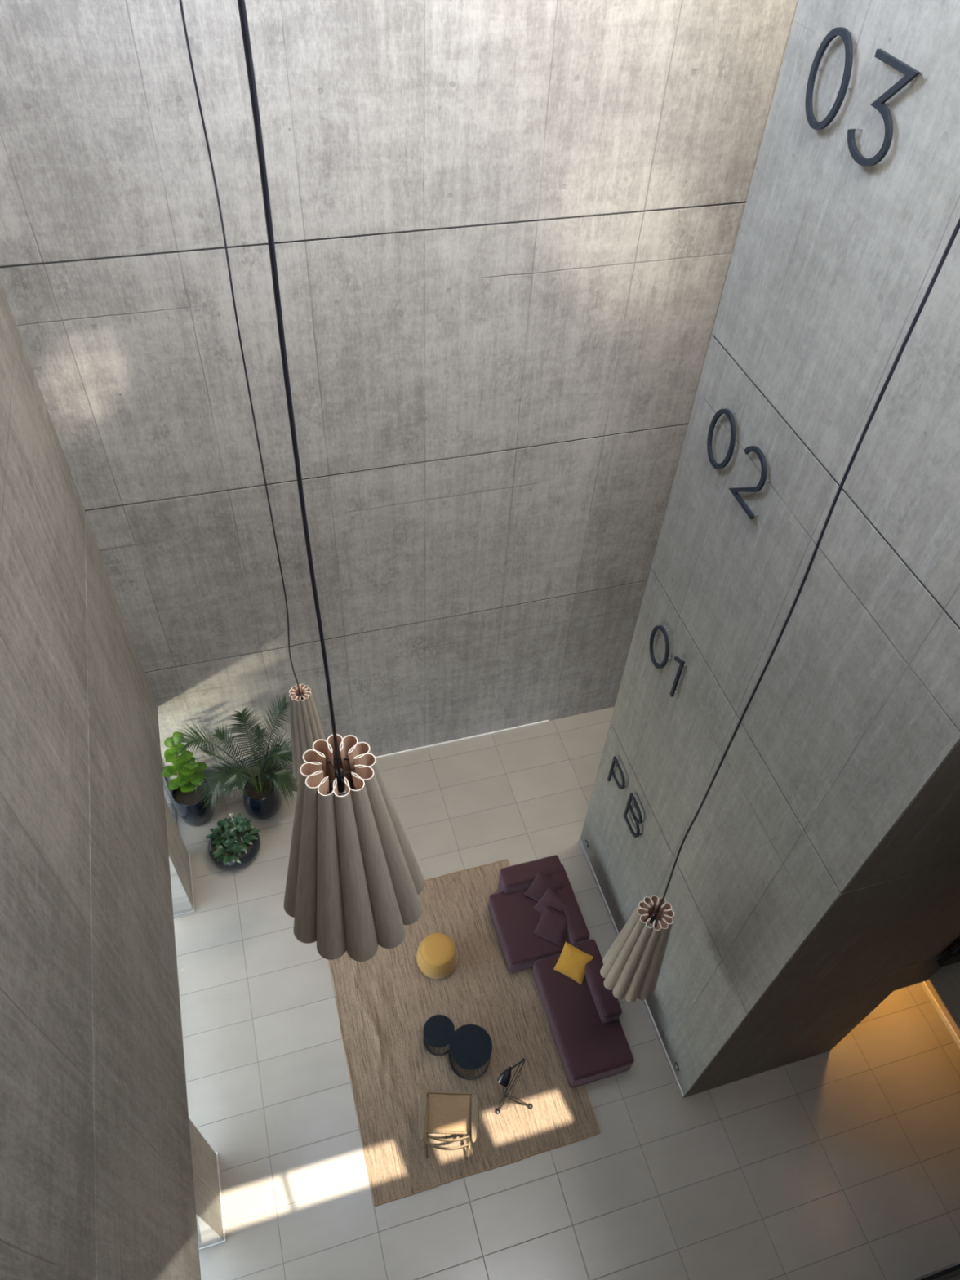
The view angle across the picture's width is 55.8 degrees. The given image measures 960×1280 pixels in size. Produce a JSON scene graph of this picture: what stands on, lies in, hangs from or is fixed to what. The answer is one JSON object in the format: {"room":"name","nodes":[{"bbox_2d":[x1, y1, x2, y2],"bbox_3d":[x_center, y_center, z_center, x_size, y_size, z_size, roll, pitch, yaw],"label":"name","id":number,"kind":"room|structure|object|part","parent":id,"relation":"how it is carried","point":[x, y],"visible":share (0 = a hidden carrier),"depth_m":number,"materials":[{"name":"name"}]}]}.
{"room":"building lobby atrium","nodes":[
{"label":"building lobby atrium","id":0,"kind":"room"},
{"bbox_2d":[0,282,200,1279],"bbox_3d":[-2.817,1.669,4.725,0.420,11.539,12.210,-11,50,-13],"label":"wall","id":1,"kind":"structure","parent":0,"point":[96,1175],"depth_m":7.09,"materials":[{"name":"concrete"}]},
{"bbox_2d":[162,771,177,826],"bbox_3d":[-4.130,4.505,11.463,0.296,2.450,7.244,-9,50,-11],"label":"window","id":2,"kind":"structure","parent":1,"relation":"in","point":[167,793],"depth_m":14.34,"materials":[{"name":"clear glass"}]},
{"bbox_3d":[-4.763,2.187,13.428,0.010,2.420,0.960,-11,50,-13],"label":"pane","id":3,"kind":"part","parent":2,"relation":"part of","materials":[{"name":"clear glass"}]},
{"bbox_2d":[0,0,799,791],"bbox_3d":[-2.373,-3.472,8.938,18.600,16.889,0.300,-11,50,-13],"label":"wall","id":4,"kind":"structure","parent":0,"point":[505,232],"depth_m":9.40,"materials":[{"name":"concrete"}]},
{"bbox_2d":[211,720,549,793],"bbox_3d":[-1.847,2.016,15.377,6.400,0.035,0.022,-11,50,-13],"label":"baseboard","id":5,"kind":"structure","parent":4,"relation":"attached to","point":[545,721],"depth_m":15.70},
{"bbox_2d":[173,706,959,1279],"bbox_3d":[2.072,6.160,12.153,12.200,0.200,12.330,-11,50,-13],"label":"floor","id":6,"kind":"structure","parent":0,"point":[842,1162],"depth_m":11.82,"materials":[{"name":"tile"}]},
{"bbox_2d":[164,795,193,915],"bbox_3d":[-4.472,2.918,12.828,0.310,2.450,0.940,-11,50,-13],"label":"wall pier","id":7,"kind":"object","parent":6,"relation":"on","point":[179,859],"visible":0.33,"depth_m":13.03,"materials":[{"name":"paint"}]},
{"bbox_2d":[173,853,195,917],"bbox_3d":[-4.526,3.711,13.737,0.340,0.035,0.970,-11,50,-13],"label":"baseboard","id":8,"kind":"object","parent":7,"relation":"attached to","point":[193,911],"visible":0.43,"depth_m":13.59,"materials":[{"name":"metal"}]},
{"bbox_2d":[162,731,214,826],"bbox_3d":[-4.459,2.130,13.797,0.589,2.027,0.593,23,52,16],"label":"fig","id":9,"kind":"object","parent":6,"relation":"on","point":[186,805],"visible":0.91,"depth_m":13.77,"materials":[{"name":"plant"}]},
{"bbox_3d":[-4.423,1.945,13.621,0.287,1.263,0.067,-11,50,-13],"label":"stem","id":10,"kind":"part","parent":9,"relation":"part of","materials":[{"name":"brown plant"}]},
{"bbox_2d":[171,778,214,826],"bbox_3d":[-4.488,2.557,14.278,0.584,0.740,0.584,-11,50,-13],"label":"pot","id":11,"kind":"object","parent":9,"relation":"attached to","point":[186,805],"depth_m":14.04,"materials":[{"name":"ceramic"}]},
{"bbox_2d":[188,1117,224,1248],"bbox_3d":[-3.274,6.046,10.171,0.310,2.450,0.950,-11,50,-13],"label":"wall pier","id":12,"kind":"object","parent":6,"relation":"on","point":[204,1161],"visible":0.34,"depth_m":10.37,"materials":[{"name":"concrete"}]},
{"bbox_2d":[198,1152,226,1249],"bbox_3d":[-3.329,6.839,11.080,0.340,0.035,0.980,-11,50,-13],"label":"baseboard","id":13,"kind":"object","parent":12,"relation":"attached to","point":[217,1158],"visible":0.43,"depth_m":10.99,"materials":[{"name":"metal"}]},
{"bbox_2d":[204,813,260,869],"bbox_3d":[-3.789,3.046,13.922,0.843,0.696,0.850,-11,50,-13],"label":"potted plant","id":14,"kind":"object","parent":6,"relation":"on","point":[234,843],"visible":1,"depth_m":13.89,"materials":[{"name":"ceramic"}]},
{"bbox_2d":[174,693,297,819],"bbox_3d":[-3.461,2.096,13.644,1.790,2.393,1.292,-11,50,-13],"label":"potted palm","id":15,"kind":"object","parent":6,"relation":"on","point":[261,796],"visible":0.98,"depth_m":13.54,"materials":[{"name":"plant"}]},
{"bbox_2d":[242,775,281,819],"bbox_3d":[-3.488,2.506,14.492,0.596,0.575,0.596,-11,50,-13],"label":"pot","id":16,"kind":"object","parent":15,"relation":"attached to","point":[259,804],"depth_m":14.29,"materials":[{"name":"ceramic"}]},
{"bbox_2d":[328,858,600,1206],"bbox_3d":[-0.431,5.186,12.684,3.018,0.052,4.065,-11,50,-13],"label":"rug","id":17,"kind":"object","parent":6,"relation":"on","point":[384,1002],"visible":0.68,"depth_m":12.35,"materials":[{"name":"carpet"}]},
{"bbox_2d":[416,933,457,978],"bbox_3d":[-0.612,4.500,13.003,0.604,0.424,0.604,-11,50,-13],"label":"pouf","id":18,"kind":"object","parent":17,"relation":"on","point":[437,955],"visible":1,"depth_m":12.85,"materials":[{"name":"yellow fabric"}]},
{"bbox_2d":[422,1014,454,1055],"bbox_3d":[-0.557,5.356,12.298,0.424,0.374,0.424,-11,50,-13],"label":"coffee table","id":19,"kind":"object","parent":17,"relation":"on","point":[438,1029],"visible":0.9,"depth_m":12.17,"materials":[{"name":"black metal"}]},
{"bbox_2d":[417,1090,479,1159],"bbox_3d":[-0.400,6.080,11.404,0.756,0.786,0.730,3,49,-1],"label":"armchair","id":20,"kind":"object","parent":17,"relation":"on","point":[457,1113],"visible":1,"depth_m":11.41,"materials":[{"name":"wood"}]},
{"bbox_3d":[-0.716,5.901,11.251,0.102,0.042,0.545,3,49,-1],"label":"armrest","id":21,"kind":"part","parent":20,"relation":"part of","materials":[{"name":"brown wood"}]},
{"bbox_3d":[-0.674,6.041,11.422,0.025,0.099,0.620,3,49,-1],"label":"rail","id":22,"kind":"part","parent":20,"relation":"part of","materials":[{"name":"brown wood"}]},
{"bbox_3d":[-0.664,6.231,11.256,0.038,0.786,0.191,0,49,-3],"label":"leg","id":23,"kind":"part","parent":20,"relation":"part of","materials":[{"name":"brown wood"}]},
{"bbox_3d":[-0.390,6.091,10.920,0.527,0.060,0.075,3,49,-1],"label":"backrest","id":24,"kind":"part","parent":20,"relation":"part of","materials":[{"name":"brown wood"}]},
{"bbox_3d":[-0.402,6.160,11.351,0.540,0.045,0.028,3,49,-1],"label":"rail","id":25,"kind":"part","parent":20,"relation":"part of","materials":[{"name":"brown wood"}]},
{"bbox_3d":[-0.396,6.118,11.142,0.527,0.070,0.068,3,49,-1],"label":"backrest","id":26,"kind":"part","parent":20,"relation":"part of","materials":[{"name":"brown wood"}]},
{"bbox_3d":[-0.397,5.980,11.488,0.524,0.090,0.410,3,49,-1],"label":"seat","id":27,"kind":"part","parent":20,"relation":"part of","materials":[{"name":"paper"}]},
{"bbox_3d":[-0.391,5.792,11.606,0.570,0.050,0.030,3,49,-1],"label":"rail","id":28,"kind":"part","parent":20,"relation":"part of","materials":[{"name":"brown wood"}]},
{"bbox_3d":[-0.147,6.254,11.267,0.037,0.786,0.192,6,49,2],"label":"leg","id":29,"kind":"part","parent":20,"relation":"part of","materials":[{"name":"brown wood"}]},
{"bbox_3d":[-0.124,6.066,11.433,0.025,0.099,0.620,3,49,-1],"label":"rail","id":30,"kind":"part","parent":20,"relation":"part of","materials":[{"name":"brown wood"}]},
{"bbox_3d":[-0.062,5.930,11.264,0.102,0.042,0.545,3,49,-1],"label":"armrest","id":31,"kind":"part","parent":20,"relation":"part of","materials":[{"name":"brown wood"}]},
{"bbox_2d":[448,1024,492,1079],"bbox_3d":[-0.133,5.506,12.126,0.570,0.474,0.570,-11,50,-13],"label":"coffee table","id":32,"kind":"object","parent":17,"relation":"on","point":[470,1046],"visible":1,"depth_m":11.96,"materials":[{"name":"black metal"}]},
{"bbox_2d":[494,1057,533,1114],"bbox_3d":[0.427,5.662,11.557,0.498,1.166,0.427,-11,50,-13],"label":"floor lamp","id":33,"kind":"object","parent":17,"relation":"on","point":[504,1078],"visible":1,"depth_m":11.31,"materials":[{"name":"black metal"}]},
{"bbox_3d":[0.279,5.959,11.673,0.101,0.533,0.055,-11,50,-13],"label":"leg","id":34,"kind":"part","parent":33,"relation":"part of","materials":[{"name":"black metal"}]},
{"bbox_3d":[0.329,5.347,11.158,0.152,0.152,0.215,26,92,18],"label":"lamp shade","id":35,"kind":"part","parent":33,"relation":"part of","materials":[{"name":"black paint"}]},
{"bbox_3d":[0.434,5.487,11.370,0.290,0.566,0.235,-11,50,-13],"label":"arm","id":36,"kind":"part","parent":33,"relation":"part of","materials":[{"name":"black metal"}]},
{"bbox_3d":[0.449,5.247,11.203,0.221,0.030,0.020,-25,55,-23],"label":"arm","id":37,"kind":"part","parent":33,"relation":"part of","materials":[{"name":"black metal"}]},
{"bbox_2d":[488,854,590,973],"bbox_3d":[0.812,4.007,13.346,1.184,0.660,1.343,-11,50,-13],"label":"module","id":38,"kind":"object","parent":17,"relation":"on","point":[515,919],"visible":0.68,"depth_m":13.19,"materials":[{"name":"fabric"}]},
{"bbox_3d":[0.731,4.190,13.332,0.956,0.376,1.104,-11,50,-13],"label":"seat","id":39,"kind":"part","parent":38,"relation":"part of","materials":[{"name":"fabric"}]},
{"bbox_3d":[0.759,3.603,13.676,0.932,0.632,0.312,-11,50,-13],"label":"armrest","id":40,"kind":"part","parent":38,"relation":"part of","materials":[{"name":"fabric"}]},
{"bbox_2d":[524,870,566,902],"bbox_3d":[0.955,3.671,13.328,0.554,0.501,0.280,17,50,11],"label":"throw cushion","id":41,"kind":"object","parent":38,"relation":"on","point":[542,882],"visible":0.77,"depth_m":13.27,"materials":[{"name":"fabric"}]},
{"bbox_2d":[533,904,567,946],"bbox_3d":[1.044,4.103,13.023,0.440,0.234,0.390,21,51,15],"label":"throw cushion","id":42,"kind":"object","parent":38,"relation":"on","point":[552,926],"visible":1,"depth_m":12.98,"materials":[{"name":"fabric"}]},
{"bbox_2d":[533,886,571,914],"bbox_3d":[1.050,3.884,13.188,0.463,0.380,0.284,35,55,24],"label":"throw cushion","id":43,"kind":"object","parent":38,"relation":"on","point":[550,899],"visible":0.73,"depth_m":13.13,"materials":[{"name":"fabric"}]},
{"bbox_3d":[1.269,3.971,13.398,0.272,0.615,1.202,-11,50,-13],"label":"backrest","id":44,"kind":"part","parent":38,"relation":"part of","materials":[{"name":"fabric"}]},
{"bbox_2d":[532,938,634,1086],"bbox_3d":[1.409,5.082,12.443,0.905,0.662,1.654,-11,50,-13],"label":"module","id":45,"kind":"object","parent":17,"relation":"on","point":[592,1043],"visible":0.9,"depth_m":12.25,"materials":[{"name":"fabric"}]},
{"bbox_2d":[553,942,593,984],"bbox_3d":[1.300,4.503,12.644,0.430,0.282,0.332,24,52,17],"label":"throw cushion","id":46,"kind":"object","parent":45,"relation":"on","point":[571,962],"visible":1,"depth_m":12.60,"materials":[{"name":"fabric"}]},
{"bbox_3d":[1.636,4.699,12.546,0.284,0.294,1.090,-11,50,-13],"label":"backrest","id":47,"kind":"part","parent":45,"relation":"part of","materials":[{"name":"fabric"}]},
{"bbox_2d":[911,1261,959,1279],"bbox_3d":[5.899,7.328,10.740,2.900,0.740,0.100,-11,50,-13],"label":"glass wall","id":48,"kind":"structure","parent":6,"relation":"on","point":[947,1269],"depth_m":10.36,"materials":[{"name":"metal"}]},
{"bbox_3d":[5.912,7.091,10.483,2.900,0.040,0.040,-11,50,-13],"label":"rail","id":49,"kind":"part","parent":48,"relation":"part of","materials":[{"name":"black metal"}]},
{"bbox_2d":[580,0,959,1097],"bbox_3d":[2.704,-0.919,7.016,0.350,16.889,3.950,-11,50,-13],"label":"wall","id":50,"kind":"structure","parent":0,"point":[855,708],"depth_m":6.96,"materials":[{"name":"concrete"}]},
{"bbox_2d":[607,755,627,789],"bbox_3d":[1.853,1.864,12.142,0.075,0.560,0.395,-11,50,-13],"label":"sign letter","id":51,"kind":"object","parent":50,"relation":"attached to","point":[615,761],"visible":1,"depth_m":12.07,"materials":[{"name":"metal"}]},
{"bbox_2d":[578,837,684,1097],"bbox_3d":[2.146,4.631,13.299,0.020,0.090,3.950,-11,50,-13],"label":"baseboard","id":52,"kind":"structure","parent":50,"relation":"attached to","point":[645,1002],"depth_m":12.81,"materials":[{"name":"metal"}]},
{"bbox_2d":[623,792,644,837],"bbox_3d":[2.018,2.299,11.779,0.075,0.570,0.415,-11,50,-13],"label":"sign letter","id":53,"kind":"object","parent":50,"relation":"attached to","point":[631,797],"visible":1,"depth_m":11.74,"materials":[{"name":"metal"}]},
{"bbox_2d":[649,625,671,668],"bbox_3d":[1.997,0.075,9.999,0.075,0.570,0.400,-11,50,-13],"label":"sign numeral","id":54,"kind":"object","parent":50,"relation":"attached to","point":[661,628],"visible":1,"depth_m":9.95,"materials":[{"name":"metal"}]},
{"bbox_2d":[674,1062,679,1071],"bbox_3d":[2.624,5.687,12.094,0.014,0.070,0.110,-11,50,-13],"label":"wall socket","id":55,"kind":"object","parent":50,"relation":"attached to","point":[675,1063],"visible":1,"depth_m":12.08,"materials":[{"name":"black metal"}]},
{"bbox_2d":[670,656,686,697],"bbox_3d":[2.111,0.357,9.732,0.075,0.590,0.170,-11,50,-13],"label":"sign numeral","id":56,"kind":"object","parent":50,"relation":"attached to","point":[677,659],"visible":1,"depth_m":9.63,"materials":[{"name":"metal"}]},
{"bbox_2d":[706,408,737,469],"bbox_3d":[2.123,-1.751,7.906,0.075,0.570,0.400,-11,50,-13],"label":"sign numeral","id":57,"kind":"object","parent":50,"relation":"attached to","point":[727,412],"visible":1,"depth_m":7.87,"materials":[{"name":"metal"}]},
{"bbox_2d":[728,445,768,519],"bbox_3d":[2.272,-1.362,7.575,0.075,0.570,0.415,-11,50,-13],"label":"sign numeral","id":58,"kind":"object","parent":50,"relation":"attached to","point":[757,450],"visible":1,"depth_m":7.50,"materials":[{"name":"metal"}]},
{"bbox_2d":[804,26,853,129],"bbox_3d":[2.249,-3.583,5.806,0.075,0.570,0.400,-11,50,-13],"label":"sign numeral","id":59,"kind":"object","parent":50,"relation":"attached to","point":[843,33],"visible":1,"depth_m":5.77,"materials":[{"name":"metal"}]},
{"bbox_2d":[847,48,922,166],"bbox_3d":[2.412,-3.157,5.447,0.075,0.575,0.436,-11,50,-13],"label":"sign numeral","id":60,"kind":"object","parent":50,"relation":"attached to","point":[880,104],"visible":1,"depth_m":5.37,"materials":[{"name":"metal"}]},
{"bbox_2d":[684,740,959,1097],"bbox_3d":[4.129,0.245,6.087,2.228,16.889,0.306,-11,50,-13],"label":"wall","id":61,"kind":"structure","parent":0,"point":[872,938],"depth_m":8.99,"materials":[{"name":"concrete"}]},
{"bbox_2d":[893,935,959,1029],"bbox_3d":[7.272,5.695,9.179,3.148,0.880,6.200,-11,50,-13],"label":"wall","id":62,"kind":"structure","parent":0,"point":[945,980],"depth_m":10.62,"materials":[{"name":"concrete"}]},
{"bbox_2d":[936,942,959,967],"bbox_3d":[6.449,3.036,10.086,2.600,1.172,0.080,-11,50,-13],"label":"rail","id":63,"kind":"object","parent":62,"relation":"on","point":[952,956],"visible":1,"depth_m":10.09,"materials":[{"name":"black metal"}]},
{"bbox_3d":[5.238,3.177,9.706,0.041,0.850,0.041,6,49,2],"label":"post","id":64,"kind":"part","parent":63,"relation":"part of","materials":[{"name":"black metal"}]},
{"bbox_2d":[924,978,959,1039],"bbox_3d":[7.304,6.013,10.936,0.240,2.300,7.900,-11,50,-13],"label":"wall","id":65,"kind":"structure","parent":0,"point":[957,1030],"depth_m":12.89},
{"bbox_2d":[920,981,959,1048],"bbox_3d":[7.172,6.873,11.646,0.020,0.090,7.600,-11,50,-13],"label":"baseboard","id":66,"kind":"structure","parent":65,"relation":"attached to","point":[923,984],"depth_m":12.94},
{"bbox_2d":[924,928,959,962],"bbox_3d":[5.158,1.618,8.172,0.150,5.800,0.300,-11,50,-13],"label":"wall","id":67,"kind":"structure","parent":0,"point":[954,936],"depth_m":9.95,"materials":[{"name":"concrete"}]},
{"bbox_3d":[3.023,-4.827,-0.289,11.835,0.050,12.810,-11,50,-13],"label":"ceiling","id":68,"kind":"structure","parent":0,"visible":0},
{"bbox_2d":[178,0,325,782],"bbox_3d":[-1.759,-2.684,6.268,0.497,13.070,0.497,-11,50,-13],"label":"pendant lamp","id":69,"kind":"object","parent":68,"relation":"hanging from","point":[306,728],"visible":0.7,"depth_m":10.03,"materials":[{"name":"beige fabric"}]},
{"bbox_3d":[-2.020,1.092,10.596,0.497,1.570,0.497,-11,50,-13],"label":"lamp shade","id":70,"kind":"part","parent":69,"relation":"part of","materials":[{"name":"beige fabric"}]},
{"bbox_2d":[237,0,424,961],"bbox_3d":[-0.565,-1.317,2.258,0.858,8.721,0.858,-11,50,-13],"label":"pendant lamp","id":71,"kind":"object","parent":68,"relation":"hanging from","point":[355,879],"visible":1,"depth_m":4.72,"materials":[{"name":"beige fabric"}]},
{"bbox_3d":[-0.541,-1.756,1.758,0.053,7.389,0.048,13,49,8],"label":"cord","id":72,"kind":"part","parent":71,"relation":"part of","materials":[{"name":"black plastic"}]},
{"bbox_3d":[-0.712,0.805,4.690,0.084,0.125,0.084,-11,50,-13],"label":"bulb","id":73,"kind":"part","parent":71,"relation":"part of","materials":[{"name":"white glass"}]},
{"bbox_2d":[600,217,959,1003],"bbox_3d":[1.987,-0.703,5.117,0.640,13.600,0.640,-11,50,-13],"label":"pendant lamp","id":74,"kind":"object","parent":68,"relation":"hanging from","point":[631,967],"visible":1,"depth_m":9.15,"materials":[{"name":"beige fabric"}]},
{"bbox_3d":[1.715,3.238,9.633,0.640,1.600,0.640,-11,50,-13],"label":"lamp shade","id":75,"kind":"part","parent":74,"relation":"part of","materials":[{"name":"beige fabric"}]}
]}

